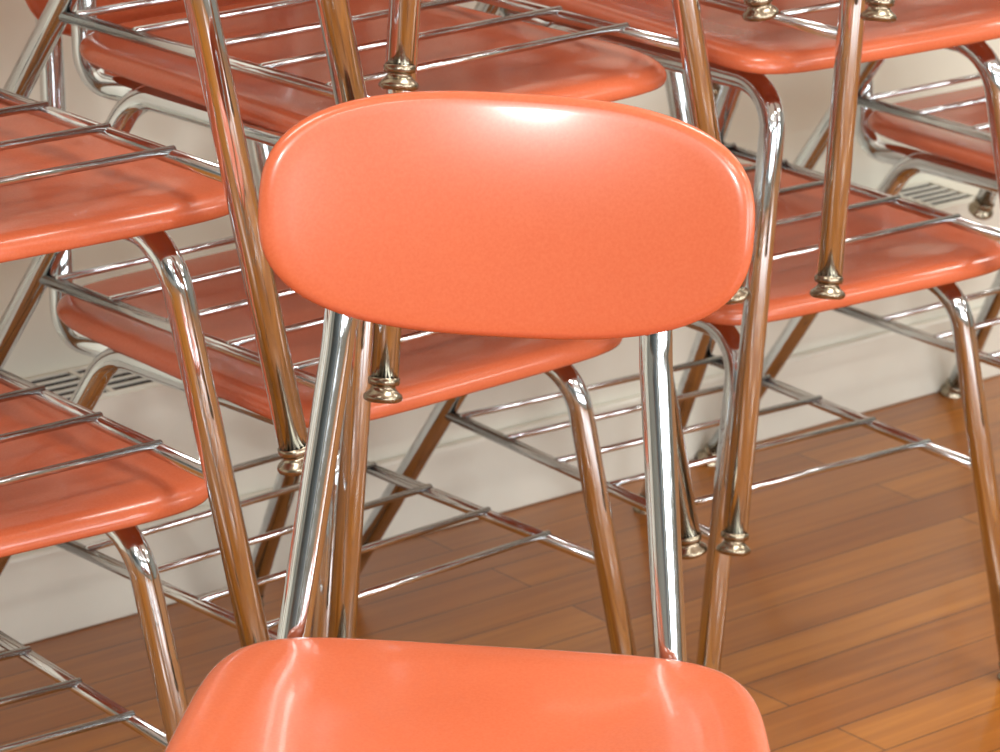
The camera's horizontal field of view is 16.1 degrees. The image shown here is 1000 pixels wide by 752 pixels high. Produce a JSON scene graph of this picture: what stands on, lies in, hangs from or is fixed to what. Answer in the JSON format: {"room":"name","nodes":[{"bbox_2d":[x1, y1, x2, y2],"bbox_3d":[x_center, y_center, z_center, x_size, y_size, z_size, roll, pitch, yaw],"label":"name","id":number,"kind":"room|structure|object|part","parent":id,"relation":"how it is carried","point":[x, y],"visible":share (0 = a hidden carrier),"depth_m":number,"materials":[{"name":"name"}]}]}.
{"room":"classroom","nodes":[
{"label":"classroom","id":0,"kind":"room"},
{"bbox_2d":[0,375,999,751],"bbox_3d":[2.455,1.073,1.843,10.500,0.100,7.300,-14,24,-39],"label":"floor","id":1,"kind":"structure","parent":0,"point":[859,618],"depth_m":3.83,"materials":[{"name":"brown wood"}]},
{"bbox_2d":[0,384,207,751],"bbox_3d":[-0.554,0.088,2.905,0.473,0.857,0.616,-12,24,-37],"label":"chair","id":2,"kind":"object","parent":1,"relation":"on","point":[111,498],"visible":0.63,"depth_m":2.83,"materials":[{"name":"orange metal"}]},
{"bbox_3d":[-0.503,0.070,2.854,0.425,0.024,0.412,-12,24,-37],"label":"seat","id":3,"kind":"part","parent":2,"relation":"part of","materials":[{"name":"orange plastic"}]},
{"bbox_2d":[0,104,269,647],"bbox_3d":[-0.521,-0.136,2.772,0.473,0.857,0.616,-14,25,-40],"label":"chair","id":4,"kind":"object","parent":2,"relation":"on","point":[136,202],"visible":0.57,"depth_m":2.73,"materials":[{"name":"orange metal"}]},
{"bbox_3d":[-0.468,-0.155,2.724,0.425,0.024,0.412,-14,25,-40],"label":"seat","id":5,"kind":"part","parent":4,"relation":"part of","materials":[{"name":"orange plastic"}]},
{"bbox_2d":[0,0,306,475],"bbox_3d":[-0.499,-0.361,2.641,0.473,0.857,0.616,-15,25,-41],"label":"chair","id":6,"kind":"object","parent":4,"relation":"on","point":[233,169],"visible":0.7,"depth_m":2.66,"materials":[{"name":"silver metal"}]},
{"bbox_3d":[-0.497,-0.352,2.642,0.459,0.799,0.597,-15,25,-41],"label":"frame","id":7,"kind":"part","parent":6,"relation":"part of","materials":[{"name":"silver metal"}]},
{"bbox_2d":[315,0,366,104],"bbox_3d":[-0.444,-0.594,2.536,0.473,0.857,0.616,-14,25,-40],"label":"chair","id":8,"kind":"object","parent":6,"relation":"on","point":[335,17],"visible":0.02,"depth_m":2.58,"materials":[{"name":"silver metal"}]},
{"bbox_3d":[-0.519,-0.127,2.773,0.459,0.799,0.597,-14,25,-40],"label":"frame","id":9,"kind":"part","parent":4,"relation":"part of","materials":[{"name":"silver metal"}]},
{"bbox_3d":[-0.552,0.098,2.905,0.459,0.799,0.597,-12,24,-37],"label":"frame","id":10,"kind":"part","parent":2,"relation":"part of","materials":[{"name":"silver metal"}]},
{"bbox_2d":[0,0,636,655],"bbox_3d":[-0.203,-0.035,3.312,0.473,0.857,0.616,-16,26,-43],"label":"chair","id":11,"kind":"object","parent":1,"relation":"on","point":[441,367],"visible":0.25,"depth_m":3.26,"materials":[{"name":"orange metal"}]},
{"bbox_3d":[-0.328,-0.411,3.338,0.349,0.171,0.055,-16,26,-43],"label":"backrest","id":12,"kind":"part","parent":11,"relation":"part of","materials":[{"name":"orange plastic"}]},
{"bbox_3d":[-0.157,-0.052,3.258,0.425,0.024,0.412,-16,26,-43],"label":"seat","id":13,"kind":"part","parent":11,"relation":"part of","materials":[{"name":"orange plastic"}]},
{"bbox_2d":[0,0,707,637],"bbox_3d":[-0.168,-0.265,3.196,0.473,0.857,0.616,-16,26,-43],"label":"chair","id":14,"kind":"object","parent":11,"relation":"on","point":[141,79],"visible":0.5,"depth_m":3.13,"materials":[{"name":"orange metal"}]},
{"bbox_3d":[-0.122,-0.281,3.142,0.425,0.024,0.412,-16,26,-43],"label":"seat","id":15,"kind":"part","parent":14,"relation":"part of","materials":[{"name":"orange plastic"}]},
{"bbox_2d":[3,0,750,403],"bbox_3d":[-0.136,-0.497,3.087,0.616,0.857,0.473,19,25,40],"label":"chair","id":16,"kind":"object","parent":14,"relation":"on","point":[384,378],"visible":0.48,"depth_m":3.10,"materials":[{"name":"silver metal"}]},
{"bbox_2d":[378,0,778,90],"bbox_3d":[-0.115,-0.746,3.028,0.616,0.857,0.473,20,25,41],"label":"chair","id":17,"kind":"object","parent":16,"relation":"on","point":[399,65],"visible":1,"depth_m":2.81,"materials":[{"name":"silver metal"}]},
{"bbox_3d":[-0.113,-0.737,3.029,0.597,0.799,0.459,20,25,41],"label":"frame","id":18,"kind":"part","parent":17,"relation":"part of","materials":[{"name":"silver metal"}]},
{"bbox_2d":[164,91,770,751],"bbox_3d":[-0.024,0.276,2.414,0.473,0.857,0.616,3,19,2],"label":"chair","id":19,"kind":"object","parent":1,"relation":"on","point":[479,213],"visible":1,"depth_m":2.48,"materials":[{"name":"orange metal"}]},
{"bbox_3d":[-0.021,0.267,2.343,0.425,0.024,0.412,3,19,2],"label":"seat","id":20,"kind":"part","parent":19,"relation":"part of","materials":[{"name":"orange plastic"}]},
{"bbox_3d":[-0.025,0.286,2.414,0.459,0.799,0.597,3,19,2],"label":"frame","id":21,"kind":"part","parent":19,"relation":"part of","materials":[{"name":"silver metal"}]},
{"bbox_3d":[0.005,-0.112,2.494,0.349,0.171,0.055,3,19,2],"label":"backrest","id":22,"kind":"part","parent":19,"relation":"part of","materials":[{"name":"orange plastic"}]},
{"bbox_2d":[360,12,999,680],"bbox_3d":[0.198,-0.126,3.632,0.473,0.857,0.616,-12,24,-37],"label":"chair","id":23,"kind":"object","parent":1,"relation":"on","point":[935,258],"visible":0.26,"depth_m":3.58,"materials":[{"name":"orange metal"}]},
{"bbox_2d":[500,0,999,555],"bbox_3d":[0.212,-0.352,3.502,0.473,0.857,0.616,-13,24,-39],"label":"chair","id":24,"kind":"object","parent":23,"relation":"on","point":[741,52],"visible":0.48,"depth_m":3.29,"materials":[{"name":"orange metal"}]},
{"bbox_2d":[474,0,865,299],"bbox_3d":[0.279,-0.588,3.410,0.473,0.857,0.616,-14,25,-41],"label":"chair","id":25,"kind":"object","parent":24,"relation":"on","point":[848,33],"visible":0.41,"depth_m":3.18,"materials":[{"name":"silver metal"}]},
{"bbox_2d":[860,0,896,21],"bbox_3d":[0.313,-0.832,3.334,0.473,0.857,0.616,-15,25,-41],"label":"chair","id":26,"kind":"object","parent":25,"relation":"on","point":[877,10],"visible":1,"depth_m":3.11,"materials":[{"name":"silver metal"}]},
{"bbox_3d":[0.258,-0.369,3.448,0.425,0.024,0.412,-13,24,-39],"label":"seat","id":27,"kind":"part","parent":24,"relation":"part of","materials":[{"name":"orange plastic"}]},
{"bbox_3d":[0.242,-0.142,3.577,0.425,0.024,0.412,-12,24,-37],"label":"seat","id":28,"kind":"part","parent":23,"relation":"part of","materials":[{"name":"orange plastic"}]},
{"bbox_2d":[697,79,999,465],"bbox_3d":[0.629,-0.258,4.078,0.473,0.857,0.616,-14,24,-39],"label":"chair","id":29,"kind":"object","parent":1,"relation":"on","point":[945,154],"visible":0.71,"depth_m":4.05,"materials":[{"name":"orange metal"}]},
{"bbox_2d":[793,59,997,219],"bbox_3d":[0.655,-0.487,3.959,0.473,0.857,0.616,-14,25,-40],"label":"chair","id":30,"kind":"object","parent":29,"relation":"on","point":[981,208],"visible":0.49,"depth_m":4.01,"materials":[{"name":"silver metal"}]},
{"bbox_3d":[0.672,-0.274,4.022,0.425,0.024,0.412,-14,24,-39],"label":"seat","id":31,"kind":"part","parent":29,"relation":"part of","materials":[{"name":"orange plastic"}]},
{"bbox_2d":[0,0,999,378],"bbox_3d":[0.128,-1.404,3.880,10.500,3.100,0.150,-14,24,-39],"label":"wall","id":32,"kind":"structure","parent":0,"point":[805,97],"depth_m":3.80,"materials":[{"name":"beige paint"}]},
{"bbox_2d":[25,178,999,507],"bbox_3d":[0.153,-0.021,4.248,10.480,0.250,0.100,-14,24,-39],"label":"radiator cover","id":33,"kind":"object","parent":32,"relation":"attached to","point":[152,409],"depth_m":4.05,"materials":[{"name":"white metal"}]},
{"bbox_2d":[0,306,999,650],"bbox_3d":[0.188,0.065,4.231,10.500,0.100,0.014,-14,24,-39],"label":"baseboard","id":34,"kind":"structure","parent":33,"relation":"attached to","point":[51,591],"depth_m":4.06,"materials":[{"name":"beige paint"}]}
]}

